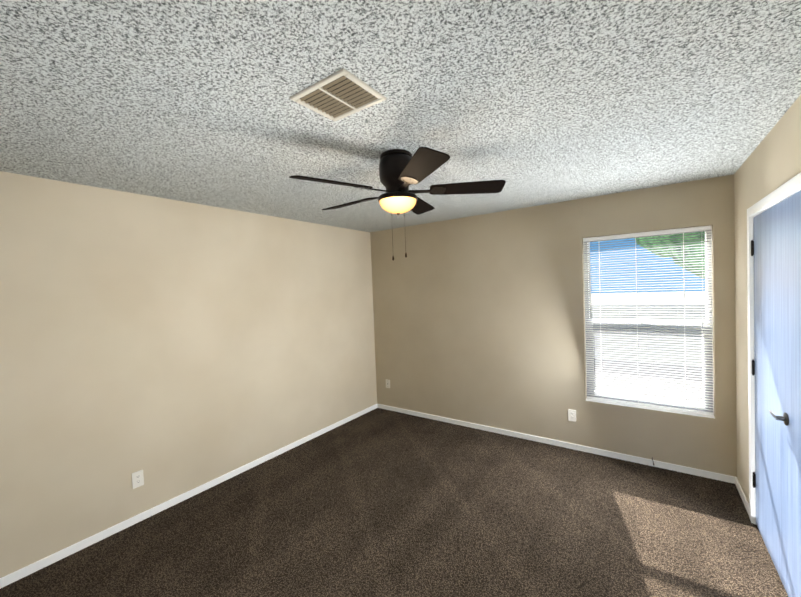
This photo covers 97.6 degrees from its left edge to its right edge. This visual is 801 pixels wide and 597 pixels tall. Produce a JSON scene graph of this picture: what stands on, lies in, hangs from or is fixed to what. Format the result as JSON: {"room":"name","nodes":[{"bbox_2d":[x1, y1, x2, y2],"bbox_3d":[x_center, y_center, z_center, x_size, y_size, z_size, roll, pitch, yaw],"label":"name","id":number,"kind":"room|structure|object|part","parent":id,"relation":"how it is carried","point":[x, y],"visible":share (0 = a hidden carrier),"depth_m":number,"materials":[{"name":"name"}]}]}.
{"room":"empty bedroom","nodes":[
{"label":"empty bedroom","id":0,"kind":"room"},
{"bbox_2d":[0,171,376,577],"bbox_3d":[-1.667,0.409,3.156,0.140,2.440,4.586,-1,2,35],"label":"wall","id":1,"kind":"structure","parent":0,"point":[171,348],"depth_m":2.68,"materials":[{"name":"paint"}]},
{"bbox_2d":[132,470,143,488],"bbox_3d":[-1.950,1.342,2.603,0.008,0.115,0.070,-1,2,35],"label":"outlet","id":2,"kind":"object","parent":1,"relation":"attached to","point":[137,476],"visible":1,"depth_m":2.60,"materials":[{"name":"white plastic"}]},
{"bbox_2d":[0,404,376,588],"bbox_3d":[-1.559,1.598,3.148,0.012,0.056,4.306,-1,2,35],"label":"baseboard","id":3,"kind":"structure","parent":1,"relation":"attached to","point":[8,579],"depth_m":2.66,"materials":[{"name":"white wood"}]},
{"bbox_2d":[0,408,787,596],"bbox_3d":[-0.059,1.641,2.094,3.957,0.080,4.586,-1,2,35],"label":"floor","id":4,"kind":"structure","parent":0,"point":[378,502],"depth_m":2.38,"materials":[{"name":"carpet"}]},
{"bbox_2d":[0,0,800,231],"bbox_3d":[-0.156,-0.886,2.017,3.957,0.100,4.586,-1,2,35],"label":"ceiling","id":5,"kind":"structure","parent":0,"point":[531,103],"depth_m":1.43,"materials":[{"name":"white paint"}]},
{"bbox_2d":[289,68,386,120],"bbox_3d":[-0.251,-0.810,1.420,0.300,0.013,0.250,-1,2,35],"label":"ceiling vent","id":6,"kind":"object","parent":5,"relation":"in","point":[340,94],"visible":1,"depth_m":1.40,"materials":[{"name":"white metal"}]},
{"bbox_2d":[289,147,505,259],"bbox_3d":[-0.040,-0.539,2.095,1.169,0.608,1.207,-1,2,35],"label":"ceiling fan","id":7,"kind":"object","parent":5,"relation":"hanging from","point":[401,171],"visible":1,"depth_m":1.98,"materials":[{"name":"black wood"}]},
{"bbox_3d":[-0.021,-0.725,2.062,0.208,0.235,0.208,-1,2,35],"label":"motor","id":8,"kind":"part","parent":7,"relation":"part of","materials":[{"name":"brown metal"}]},
{"bbox_3d":[-0.014,-0.540,2.068,0.220,0.075,0.220,-1,2,35],"label":"lamp shade","id":9,"kind":"part","parent":7,"relation":"part of","materials":[{"name":"white glass"}]},
{"bbox_2d":[370,174,736,476],"bbox_3d":[1.171,0.278,3.871,3.677,2.440,0.140,-1,2,35],"label":"wall","id":10,"kind":"structure","parent":0,"point":[479,319],"depth_m":3.65,"materials":[{"name":"paint"}]},
{"bbox_2d":[386,379,389,387],"bbox_3d":[-0.175,1.163,4.775,0.070,0.115,0.016,-1,2,35],"label":"outlet plate","id":11,"kind":"object","parent":10,"relation":"attached to","point":[387,383],"visible":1,"depth_m":4.78,"materials":[{"name":"white plastic"}]},
{"bbox_2d":[377,404,734,483],"bbox_3d":[1.173,1.472,3.845,3.677,0.056,0.012,-1,2,35],"label":"baseboard","id":12,"kind":"structure","parent":10,"relation":"attached to","point":[685,469],"depth_m":3.43,"materials":[{"name":"white wood"}]},
{"bbox_2d":[568,409,575,421],"bbox_3d":[1.695,1.156,3.462,0.070,0.115,0.008,-1,2,35],"label":"outlet","id":13,"kind":"object","parent":10,"relation":"attached to","point":[571,415],"visible":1,"depth_m":3.46,"materials":[{"name":"white plastic"}]},
{"bbox_2d":[583,225,713,414],"bbox_3d":[2.195,0.195,3.166,0.940,1.570,0.126,-1,2,35],"label":"window blind","id":14,"kind":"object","parent":10,"relation":"in","point":[585,257],"depth_m":3.09,"materials":[{"name":"white plastic"}]},
{"bbox_2d":[589,241,602,398],"bbox_3d":[1.856,0.203,3.328,0.093,1.520,0.028,-2,2,14],"label":"blind cord","id":15,"kind":"object","parent":14,"relation":"hanging from","point":[589,241],"depth_m":3.32,"materials":[{"name":"white fabric"}]},
{"bbox_2d":[635,236,638,404],"bbox_3d":[2.129,0.201,3.153,0.003,1.515,0.030,-1,2,35],"label":"blind cord","id":16,"kind":"object","parent":14,"relation":"hanging from","point":[636,300],"depth_m":3.15,"materials":[{"name":"white fabric"}]},
{"bbox_3d":[2.166,0.191,3.126,0.924,1.554,0.028,-1,2,35],"label":"window blind rails","id":17,"kind":"part","parent":14,"relation":"part of","materials":[{"name":"white plastic"}]},
{"bbox_3d":[2.167,0.196,3.126,0.924,1.493,0.023,-1,2,35],"label":"window blind slats","id":18,"kind":"part","parent":14,"relation":"part of","materials":[{"name":"white plastic"}]},
{"bbox_2d":[683,231,703,409],"bbox_3d":[2.438,0.195,2.917,0.029,1.516,0.127,-4,2,-40],"label":"blind cord","id":19,"kind":"object","parent":14,"relation":"hanging from","point":[683,231],"depth_m":2.94,"materials":[{"name":"white fabric"}]},
{"bbox_2d":[586,399,714,418],"bbox_3d":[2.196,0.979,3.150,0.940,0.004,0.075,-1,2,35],"label":"window sill","id":20,"kind":"structure","parent":10,"relation":"attached to","point":[658,409],"depth_m":3.11,"materials":[{"name":"white wood"}]},
{"bbox_2d":[734,95,800,502],"bbox_3d":[1.452,0.356,0.956,0.140,2.440,4.586,-1,2,35],"label":"wall","id":21,"kind":"structure","parent":0,"point":[771,163],"depth_m":2.43,"materials":[{"name":"paint"}]},
{"bbox_2d":[735,477,748,514],"bbox_3d":[2.533,1.458,2.594,0.012,0.056,0.491,-1,2,35],"label":"baseboard","id":22,"kind":"structure","parent":21,"relation":"attached to","point":[742,495],"depth_m":2.58,"materials":[{"name":"white wood"}]},
{"bbox_2d":[747,172,800,596],"bbox_3d":[2.006,0.481,1.861,0.080,2.093,1.196,-1,2,35],"label":"door frame","id":23,"kind":"structure","parent":21,"relation":"attached to","point":[777,292],"depth_m":1.88,"materials":[{"name":"paint"}]},
{"bbox_3d":[2.328,0.454,2.330,0.016,2.093,0.058,-1,2,35],"label":"door casing","id":24,"kind":"part","parent":23,"relation":"part of","materials":[{"name":"white wood"}]},
{"bbox_3d":[1.961,-0.535,1.834,0.016,0.058,1.080,-1,2,35],"label":"door casing","id":25,"kind":"part","parent":23,"relation":"part of","materials":[{"name":"white wood"}]},
{"bbox_3d":[1.952,0.606,1.812,0.046,0.065,0.150,-1,2,35],"label":"handle","id":26,"kind":"part","parent":23,"relation":"part of","materials":[{"name":"silver metal"}]},
{"bbox_2d":[751,188,800,523],"bbox_3d":[2.061,0.505,1.823,0.148,2.042,1.094,-1,2,35],"label":"liner","id":27,"kind":"object","parent":21,"relation":"attached to","point":[782,199],"depth_m":2.29,"materials":[{"name":"white wood"}]},
{"bbox_3d":[2.311,0.437,2.296,0.014,1.634,0.022,-1,2,35],"label":"door jamb hinges","id":28,"kind":"part","parent":27,"relation":"part of","materials":[{"name":"black metal"}]},
{"label":"outside","id":29,"kind":"structure","parent":0,"visible":0},
{"bbox_2d":[591,292,705,403],"bbox_3d":[18.517,0.502,26.115,80.000,0.001,56.084,-1,2,35],"label":"ground","id":30,"kind":"structure","parent":29,"point":[640,346],"depth_m":7.91,"materials":[{"name":"grey"}]},
{"bbox_2d":[590,305,705,365],"bbox_3d":[6.070,0.833,8.363,28.109,1.380,0.060,-1,2,35],"label":"fence","id":31,"kind":"object","parent":30,"relation":"on","point":[649,332],"depth_m":8.39,"materials":[{"name":"grey"}]},
{"bbox_2d":[636,232,704,277],"bbox_3d":[8.488,-1.419,9.233,4.186,5.640,4.834,-1,2,35],"label":"tree","id":32,"kind":"object","parent":30,"relation":"on","point":[668,237],"depth_m":9.21,"materials":[{"name":"green plant"}]}
]}

